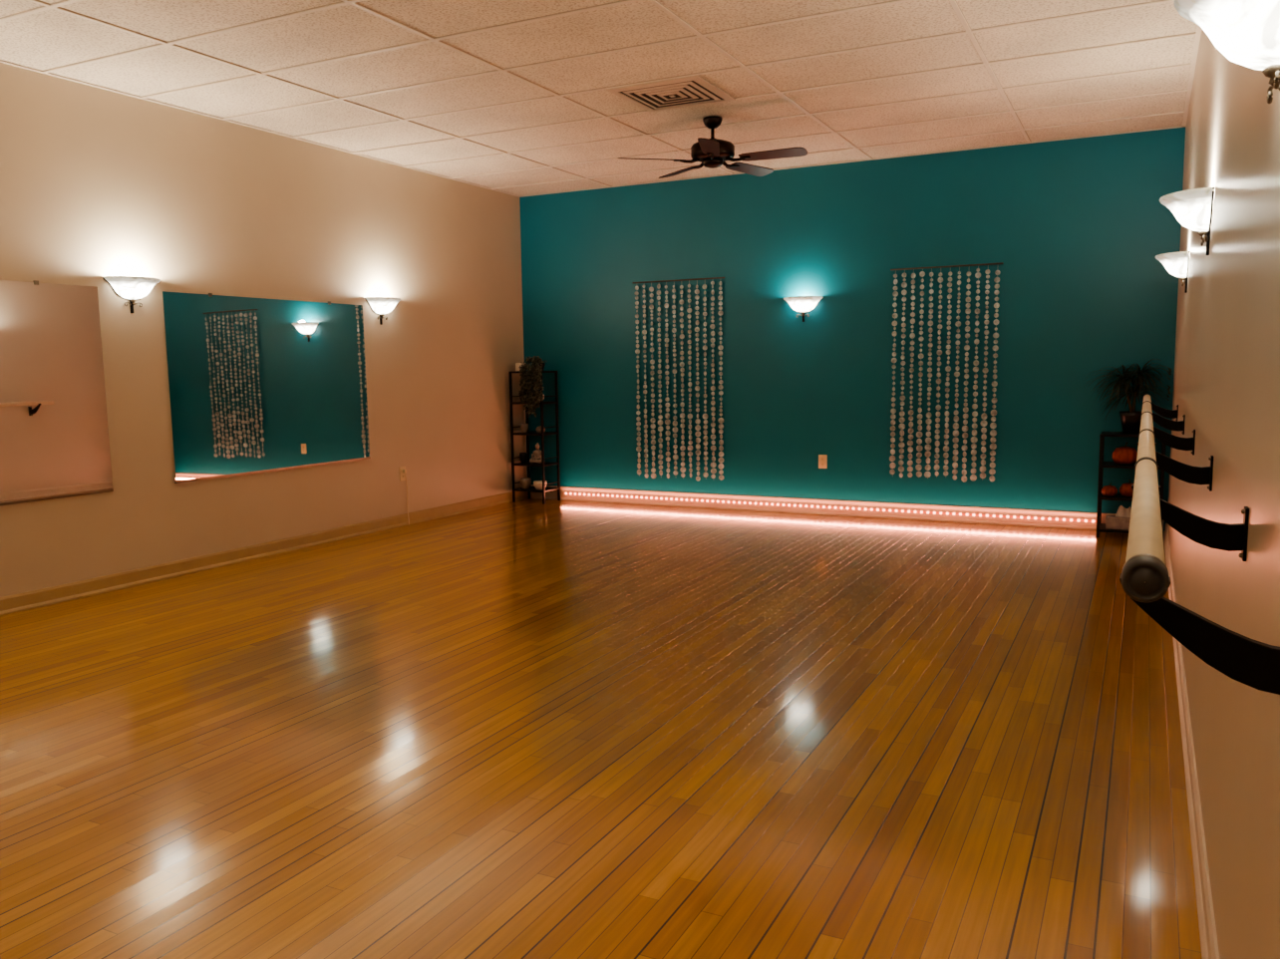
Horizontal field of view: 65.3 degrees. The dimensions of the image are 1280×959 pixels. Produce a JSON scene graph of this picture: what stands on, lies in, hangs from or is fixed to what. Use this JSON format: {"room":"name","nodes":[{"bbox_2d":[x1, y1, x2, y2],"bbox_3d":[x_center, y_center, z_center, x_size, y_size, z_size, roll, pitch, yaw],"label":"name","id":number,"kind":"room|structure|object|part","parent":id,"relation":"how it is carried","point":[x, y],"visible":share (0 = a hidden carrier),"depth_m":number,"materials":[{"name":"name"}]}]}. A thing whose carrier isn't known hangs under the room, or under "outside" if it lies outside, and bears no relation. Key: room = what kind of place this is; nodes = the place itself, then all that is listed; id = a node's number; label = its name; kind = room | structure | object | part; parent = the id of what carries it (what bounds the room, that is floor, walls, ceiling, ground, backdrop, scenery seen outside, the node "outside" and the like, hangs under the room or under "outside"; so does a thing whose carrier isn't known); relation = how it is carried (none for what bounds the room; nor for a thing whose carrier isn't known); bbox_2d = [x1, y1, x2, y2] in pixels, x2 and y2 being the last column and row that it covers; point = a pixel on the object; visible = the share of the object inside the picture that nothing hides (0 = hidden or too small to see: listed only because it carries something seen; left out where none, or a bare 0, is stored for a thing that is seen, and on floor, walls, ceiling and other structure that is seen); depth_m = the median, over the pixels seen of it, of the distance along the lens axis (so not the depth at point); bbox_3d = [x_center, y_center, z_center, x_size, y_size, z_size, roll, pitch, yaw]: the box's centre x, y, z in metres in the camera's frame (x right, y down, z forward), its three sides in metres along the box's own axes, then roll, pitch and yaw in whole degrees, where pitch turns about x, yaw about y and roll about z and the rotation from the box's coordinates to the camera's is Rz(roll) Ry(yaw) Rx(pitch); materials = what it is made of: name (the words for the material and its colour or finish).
{"room":"exercise studio","nodes":[
{"label":"exercise studio","id":0,"kind":"room"},
{"bbox_2d":[0,62,527,597],"bbox_3d":[-3.793,-0.690,4.915,0.120,2.985,11.440,3,7,27],"label":"wall","id":1,"kind":"structure","parent":0,"point":[96,183],"depth_m":6.83,"materials":[{"name":"beige paint"}]},
{"bbox_2d":[0,280,113,505],"bbox_3d":[-3.609,-0.442,5.156,0.021,1.229,1.820,2,7,27],"label":"wall mirror","id":2,"kind":"object","parent":1,"relation":"attached to","point":[55,442],"visible":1,"depth_m":5.66,"materials":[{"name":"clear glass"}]},
{"bbox_2d":[102,276,160,313],"bbox_3d":[-3.038,-1.119,6.059,0.165,0.211,0.357,3,7,27],"label":"wall sconce","id":3,"kind":"object","parent":1,"relation":"attached to","point":[132,288],"visible":1,"depth_m":6.01,"materials":[{"name":"white glass"}]},
{"bbox_3d":[-3.109,-1.161,6.090,0.007,0.133,0.357,3,7,27],"label":"frame","id":4,"kind":"part","parent":3,"relation":"part of","materials":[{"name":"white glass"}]},
{"bbox_3d":[-3.036,-1.160,6.053,0.159,0.128,0.346,3,7,27],"label":"lamp shade","id":5,"kind":"part","parent":3,"relation":"part of","materials":[{"name":"grey glass"}]},
{"bbox_2d":[0,491,528,616],"bbox_3d":[-3.710,0.746,5.045,0.022,0.100,11.440,3,7,27],"label":"baseboard","id":6,"kind":"structure","parent":1,"relation":"attached to","point":[10,604],"depth_m":6.77,"materials":[{"name":"beige paint"}]},
{"bbox_2d":[161,291,370,483],"bbox_3d":[-2.593,-0.681,7.154,0.021,1.229,1.810,2,7,27],"label":"wall mirror","id":7,"kind":"object","parent":1,"relation":"attached to","point":[256,385],"visible":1,"depth_m":7.02,"materials":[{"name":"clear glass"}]},
{"bbox_2d":[364,297,401,324],"bbox_3d":[-2.029,-1.357,8.044,0.165,0.211,0.357,3,7,27],"label":"wall sconce","id":8,"kind":"object","parent":1,"relation":"attached to","point":[381,306],"visible":1,"depth_m":7.98,"materials":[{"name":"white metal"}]},
{"bbox_3d":[-2.027,-1.399,8.039,0.159,0.128,0.346,3,7,27],"label":"lamp shade","id":9,"kind":"part","parent":8,"relation":"part of","materials":[{"name":"grey glass"}]},
{"bbox_2d":[399,466,405,481],"bbox_3d":[-1.995,-0.049,8.399,0.008,0.118,0.075,3,7,27],"label":"wall outlet","id":10,"kind":"object","parent":1,"relation":"attached to","point":[402,476],"visible":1,"depth_m":8.39,"materials":[{"name":"beige plastic"}]},
{"bbox_2d":[402,469,409,524],"bbox_3d":[-1.972,0.150,8.418,0.027,0.471,0.040,3,7,27],"label":"power cord","id":11,"kind":"object","parent":1,"relation":"attached to","point":[404,471],"visible":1,"depth_m":8.42,"materials":[{"name":"beige plastic"}]},
{"bbox_3d":[-1.966,0.163,8.422,0.020,0.443,0.030,3,7,27],"label":"cord","id":12,"kind":"part","parent":11,"relation":"part of","materials":[{"name":"beige plastic"}]},
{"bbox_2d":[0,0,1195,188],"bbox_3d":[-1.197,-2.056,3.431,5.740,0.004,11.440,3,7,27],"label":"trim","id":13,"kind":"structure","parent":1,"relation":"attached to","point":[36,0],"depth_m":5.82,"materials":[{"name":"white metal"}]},
{"bbox_2d":[0,0,1197,196],"bbox_3d":[-1.198,-2.118,3.424,5.980,0.120,11.680,3,7,27],"label":"ceiling","id":14,"kind":"structure","parent":0,"point":[52,38],"depth_m":5.66,"materials":[{"name":"tile"}]},
{"bbox_2d":[0,0,1201,197],"bbox_3d":[-1.197,-2.052,3.431,5.740,0.004,11.440,3,7,27],"label":"grid","id":15,"kind":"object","parent":14,"relation":"attached to","point":[953,3],"depth_m":5.82,"materials":[{"name":"metal"}]},
{"bbox_2d":[606,74,735,111],"bbox_3d":[0.200,-2.371,6.158,0.600,0.020,0.600,3,7,27],"label":"ceiling vent","id":16,"kind":"object","parent":14,"relation":"in","point":[692,90],"visible":1,"depth_m":6.12,"materials":[{"name":"metal"}]},
{"bbox_2d":[618,115,807,178],"bbox_3d":[0.540,-2.289,6.780,1.219,0.326,1.260,3,7,27],"label":"ceiling fan","id":17,"kind":"object","parent":14,"relation":"hanging from","point":[713,153],"visible":1,"depth_m":6.72,"materials":[{"name":"brown metal"}]},
{"bbox_3d":[0.077,-2.160,6.727,0.456,0.034,0.133,-2,7,-11],"label":"blade","id":18,"kind":"part","parent":17,"relation":"part of","materials":[{"name":"brown wood"}]},
{"bbox_3d":[0.288,-2.214,7.180,0.133,0.034,0.456,-4,7,-29],"label":"blade","id":19,"kind":"part","parent":17,"relation":"part of","materials":[{"name":"brown wood"}]},
{"bbox_3d":[0.446,-2.126,6.387,0.133,0.034,0.456,0,7,7],"label":"blade","id":20,"kind":"part","parent":17,"relation":"part of","materials":[{"name":"brown wood"}]},
{"bbox_3d":[0.787,-2.214,7.121,0.133,0.034,0.456,5,9,43],"label":"blade","id":21,"kind":"part","parent":17,"relation":"part of","materials":[{"name":"brown wood"}]},
{"bbox_3d":[0.885,-2.159,6.630,0.456,0.034,0.133,2,7,25],"label":"blade","id":22,"kind":"part","parent":17,"relation":"part of","materials":[{"name":"brown wood"}]},
{"bbox_2d":[0,498,1202,958],"bbox_3d":[-1.157,0.967,3.773,5.980,0.120,11.680,3,7,27],"label":"floor","id":23,"kind":"structure","parent":0,"point":[527,728],"depth_m":3.43,"materials":[{"name":"brown wood"}]},
{"bbox_2d":[508,370,560,504],"bbox_3d":[-1.031,-0.421,9.791,0.370,1.280,0.295,3,7,27],"label":"shelf unit","id":24,"kind":"object","parent":23,"relation":"on","point":[544,489],"visible":0.84,"depth_m":9.74,"materials":[{"name":"black metal"}]},
{"bbox_3d":[-1.250,-0.413,9.747,0.020,1.280,0.020,3,7,27],"label":"leg","id":25,"kind":"part","parent":24,"relation":"part of","materials":[{"name":"black metal"}]},
{"bbox_2d":[515,361,523,370],"bbox_3d":[-1.160,-1.099,9.710,0.104,0.090,0.104,3,7,27],"label":"pillar candle","id":26,"kind":"object","parent":24,"relation":"on","point":[517,365],"visible":0.53,"depth_m":9.66,"materials":[{"name":"beige wax"}]},
{"bbox_2d":[519,452,527,463],"bbox_3d":[-1.148,-0.212,9.833,0.080,0.100,0.080,3,7,27],"label":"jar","id":27,"kind":"object","parent":24,"relation":"on","point":[522,456],"visible":1,"depth_m":9.80,"materials":[{"name":"black ceramic"}]},
{"bbox_2d":[520,423,528,432],"bbox_3d":[-1.134,-0.502,9.768,0.080,0.090,0.080,3,7,27],"label":"cup","id":28,"kind":"object","parent":24,"relation":"on","point":[523,427],"visible":1,"depth_m":9.74,"materials":[{"name":"grey ceramic"}]},
{"bbox_2d":[520,477,531,488],"bbox_3d":[-1.127,0.039,9.830,0.110,0.100,0.110,3,7,27],"label":"planter","id":29,"kind":"object","parent":24,"relation":"on","point":[525,482],"visible":1,"depth_m":9.79,"materials":[{"name":"grey ceramic"}]},
{"bbox_3d":[-1.126,-0.442,9.991,0.020,1.280,0.020,3,7,27],"label":"leg","id":30,"kind":"part","parent":24,"relation":"part of","materials":[{"name":"black metal"}]},
{"bbox_2d":[518,355,547,417],"bbox_3d":[-1.002,-0.894,9.586,0.262,0.581,0.294,3,7,27],"label":"trailing plant","id":31,"kind":"object","parent":24,"relation":"on","point":[537,366],"visible":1,"depth_m":9.50,"materials":[{"name":"green plant"}]},
{"bbox_3d":[-1.013,-0.892,9.547,0.224,0.549,0.162,3,7,27],"label":"stem","id":32,"kind":"part","parent":31,"relation":"part of","materials":[{"name":"green plant"}]},
{"bbox_3d":[-0.973,-1.083,9.616,0.116,0.075,0.116,3,7,27],"label":"pot","id":33,"kind":"part","parent":31,"relation":"part of","materials":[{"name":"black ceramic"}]},
{"bbox_2d":[529,442,546,464],"bbox_3d":[-0.997,-0.256,9.728,0.176,0.205,0.133,3,7,27],"label":"seated statue","id":34,"kind":"object","parent":24,"relation":"on","point":[536,460],"visible":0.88,"depth_m":9.70,"materials":[{"name":"grey stone"}]},
{"bbox_2d":[533,480,546,489],"bbox_3d":[-0.975,0.056,9.754,0.130,0.080,0.130,3,7,27],"label":"bowl","id":35,"kind":"object","parent":24,"relation":"on","point":[537,484],"visible":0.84,"depth_m":9.70,"materials":[{"name":"white ceramic"}]},
{"bbox_2d":[536,425,545,432],"bbox_3d":[-0.965,-0.485,9.684,0.100,0.070,0.080,3,7,27],"label":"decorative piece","id":36,"kind":"object","parent":24,"relation":"on","point":[538,429],"visible":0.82,"depth_m":9.66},
{"bbox_3d":[-0.937,-0.399,9.590,0.020,1.280,0.020,3,7,27],"label":"leg","id":37,"kind":"part","parent":24,"relation":"part of","materials":[{"name":"black metal"}]},
{"bbox_3d":[-0.813,-0.428,9.834,0.020,1.280,0.020,3,7,27],"label":"leg","id":38,"kind":"part","parent":24,"relation":"part of","materials":[{"name":"black metal"}]},
{"bbox_2d":[1096,431,1165,537],"bbox_3d":[3.659,0.040,7.441,0.430,0.770,0.320,3,7,27],"label":"shelf unit","id":39,"kind":"object","parent":23,"relation":"on","point":[1101,527],"visible":0.57,"depth_m":7.38,"materials":[{"name":"black metal"}]},
{"bbox_3d":[3.409,0.048,7.400,0.020,0.770,0.020,3,7,27],"label":"leg","id":40,"kind":"part","parent":39,"relation":"part of","materials":[{"name":"black metal"}]},
{"bbox_3d":[3.544,0.016,7.666,0.020,0.770,0.020,3,7,27],"label":"leg","id":41,"kind":"part","parent":39,"relation":"part of","materials":[{"name":"black metal"}]},
{"bbox_2d":[1101,482,1117,496],"bbox_3d":[3.507,0.075,7.455,0.110,0.102,0.106,-1,6,1],"label":"pumpkin","id":42,"kind":"object","parent":39,"relation":"on","point":[1108,490],"visible":1,"depth_m":7.42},
{"bbox_2d":[1105,505,1131,530],"bbox_3d":[3.595,0.280,7.435,0.220,0.175,0.120,3,7,27],"label":"tissue box","id":43,"kind":"object","parent":39,"relation":"on","point":[1120,520],"visible":0.79,"depth_m":7.41,"materials":[{"name":"grey cardboard"}]},
{"bbox_2d":[1112,442,1137,464],"bbox_3d":[3.593,-0.193,7.390,0.180,0.166,0.174,-4,7,-29],"label":"pumpkin","id":44,"kind":"object","parent":39,"relation":"on","point":[1124,455],"visible":0.98,"depth_m":7.33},
{"bbox_2d":[1119,479,1133,497],"bbox_3d":[3.637,0.064,7.410,0.135,0.129,0.140,0,6,5],"label":"pumpkin","id":45,"kind":"object","parent":39,"relation":"on","point":[1125,489],"visible":0.78,"depth_m":7.38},
{"bbox_2d":[1083,358,1171,433],"bbox_3d":[3.583,-0.613,7.367,0.590,0.546,0.568,3,7,27],"label":"potted palm","id":46,"kind":"object","parent":39,"relation":"on","point":[1130,424],"visible":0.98,"depth_m":7.31,"materials":[{"name":"green plant"}]},
{"bbox_3d":[3.774,0.064,7.216,0.020,0.770,0.020,3,7,27],"label":"leg","id":47,"kind":"part","parent":39,"relation":"part of","materials":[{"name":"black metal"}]},
{"bbox_2d":[519,127,1185,531],"bbox_3d":[1.428,-1.190,8.722,5.980,2.985,0.120,3,7,27],"label":"wall","id":48,"kind":"structure","parent":0,"point":[1077,227],"depth_m":8.43,"materials":[{"name":"teal paint"}]},
{"bbox_2d":[633,277,724,481],"bbox_3d":[0.359,-0.908,9.205,0.920,1.842,0.046,3,7,27],"label":"curtain","id":49,"kind":"object","parent":48,"relation":"attached to","point":[697,291],"visible":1,"depth_m":9.19,"materials":[{"name":"white wood"}]},
{"bbox_3d":[0.349,-1.817,9.107,0.920,0.014,0.036,3,7,27],"label":"hanging rod","id":50,"kind":"part","parent":49,"relation":"part of","materials":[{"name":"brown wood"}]},
{"bbox_2d":[783,296,823,321],"bbox_3d":[1.377,-1.460,8.554,0.357,0.211,0.165,3,7,27],"label":"wall sconce","id":51,"kind":"object","parent":48,"relation":"attached to","point":[802,304],"visible":1,"depth_m":8.53,"materials":[{"name":"grey glass"}]},
{"bbox_3d":[1.375,-1.501,8.546,0.346,0.128,0.159,3,7,27],"label":"lamp shade","id":52,"kind":"part","parent":51,"relation":"part of","materials":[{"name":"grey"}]},
{"bbox_2d":[818,454,827,468],"bbox_3d":[1.591,-0.156,8.690,0.075,0.118,0.008,3,7,27],"label":"wall outlet","id":53,"kind":"object","parent":48,"relation":"attached to","point":[822,459],"visible":1,"depth_m":8.69,"materials":[{"name":"beige plastic"}]},
{"bbox_2d":[564,492,1096,522],"bbox_3d":[1.394,0.230,8.823,4.820,0.016,0.008,3,7,27],"label":"led light strip","id":54,"kind":"object","parent":48,"relation":"attached to","point":[974,514],"visible":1,"depth_m":8.62,"materials":[{"name":"white plastic"}]},
{"bbox_2d":[530,484,1163,534],"bbox_3d":[1.414,0.233,8.819,5.696,0.135,0.022,3,7,27],"label":"baseboard","id":55,"kind":"structure","parent":48,"relation":"attached to","point":[552,494],"depth_m":8.65,"materials":[{"name":"paint"}]},
{"bbox_2d":[889,262,1002,482],"bbox_3d":[2.474,-0.854,8.136,0.880,1.745,0.046,3,7,27],"label":"curtain","id":56,"kind":"object","parent":48,"relation":"attached to","point":[993,433],"visible":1,"depth_m":8.13,"materials":[{"name":"white wood"}]},
{"bbox_3d":[2.465,-1.714,8.043,0.880,0.014,0.036,3,7,27],"label":"hanging rod","id":57,"kind":"part","parent":56,"relation":"part of","materials":[{"name":"brown wood"}]},
{"bbox_2d":[1119,411,1141,433],"bbox_3d":[3.639,-0.420,7.373,0.180,0.160,0.180,3,7,27],"label":"pot","id":58,"kind":"object","parent":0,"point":[1130,424],"depth_m":7.32,"materials":[{"name":"black ceramic"}]},
{"bbox_2d":[1167,28,1279,958],"bbox_3d":[1.438,-0.461,2.282,0.120,2.985,11.440,3,7,27],"label":"wall","id":59,"kind":"structure","parent":0,"point":[1226,379],"depth_m":2.15,"materials":[{"name":"beige paint"}]},
{"bbox_2d":[1155,251,1189,293],"bbox_3d":[2.947,-1.140,5.540,0.165,0.211,0.357,3,7,27],"label":"wall sconce","id":60,"kind":"object","parent":59,"relation":"attached to","point":[1176,264],"visible":1,"depth_m":5.44,"materials":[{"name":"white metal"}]},
{"bbox_3d":[2.944,-1.181,5.537,0.159,0.128,0.346,3,7,27],"label":"lamp shade","id":61,"kind":"part","parent":60,"relation":"part of","materials":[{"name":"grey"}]},
{"bbox_3d":[3.017,-1.175,5.501,0.007,0.133,0.357,3,7,27],"label":"frame","id":62,"kind":"part","parent":60,"relation":"part of","materials":[{"name":"black metal"}]},
{"bbox_2d":[1159,186,1215,255],"bbox_3d":[1.938,-0.902,3.555,0.165,0.211,0.357,3,7,27],"label":"wall sconce","id":63,"kind":"object","parent":59,"relation":"attached to","point":[1193,208],"visible":1,"depth_m":3.46,"materials":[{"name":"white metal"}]},
{"bbox_3d":[1.934,-0.943,3.552,0.159,0.128,0.346,3,7,27],"label":"lamp shade","id":64,"kind":"part","parent":63,"relation":"part of","materials":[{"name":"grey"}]},
{"bbox_3d":[2.007,-0.937,3.515,0.007,0.133,0.357,3,7,27],"label":"frame","id":65,"kind":"part","parent":63,"relation":"part of","materials":[{"name":"black metal"}]},
{"bbox_2d":[1163,523,1219,958],"bbox_3d":[1.393,0.977,2.478,0.022,0.085,11.440,3,7,27],"label":"baseboard","id":66,"kind":"structure","parent":59,"relation":"attached to","point":[1206,922],"depth_m":2.79,"materials":[{"name":"paint"}]},
{"bbox_2d":[1119,394,1279,694],"bbox_3d":[1.957,-0.145,3.696,0.198,0.162,5.954,3,7,27],"label":"ballet barre","id":67,"kind":"object","parent":59,"relation":"attached to","point":[1144,578],"visible":1,"depth_m":1.20,"materials":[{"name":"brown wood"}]},
{"bbox_3d":[2.200,-0.148,3.963,0.006,0.100,0.036,3,7,27],"label":"mounting plate","id":68,"kind":"part","parent":67,"relation":"part of","materials":[{"name":"black metal"}]},
{"bbox_3d":[1.650,-0.018,2.882,0.006,0.100,0.036,3,7,27],"label":"mounting plate","id":69,"kind":"part","parent":67,"relation":"part of","materials":[{"name":"black metal"}]},
{"bbox_3d":[1.140,0.102,1.881,0.006,0.100,0.036,3,7,27],"label":"mounting plate","id":70,"kind":"part","parent":67,"relation":"part of","materials":[{"name":"black metal"}]},
{"bbox_2d":[1173,0,1279,103],"bbox_3d":[0.928,-0.664,1.570,0.165,0.211,0.357,3,7,27],"label":"wall sconce","id":71,"kind":"object","parent":59,"relation":"attached to","point":[1246,32],"visible":1,"depth_m":1.51,"materials":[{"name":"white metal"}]},
{"bbox_3d":[0.925,-0.705,1.566,0.159,0.128,0.346,3,7,27],"label":"lamp shade","id":72,"kind":"part","parent":71,"relation":"part of","materials":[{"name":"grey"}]},
{"bbox_3d":[1.001,-0.612,1.576,0.011,0.029,0.057,1,7,13],"label":"scroll arm","id":73,"kind":"part","parent":71,"relation":"part of","materials":[{"name":"grey metal"}]},
{"bbox_3d":[0.971,-0.605,1.517,0.011,0.029,0.057,5,8,40],"label":"scroll arm","id":74,"kind":"part","parent":71,"relation":"part of","materials":[{"name":"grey metal"}]}
]}

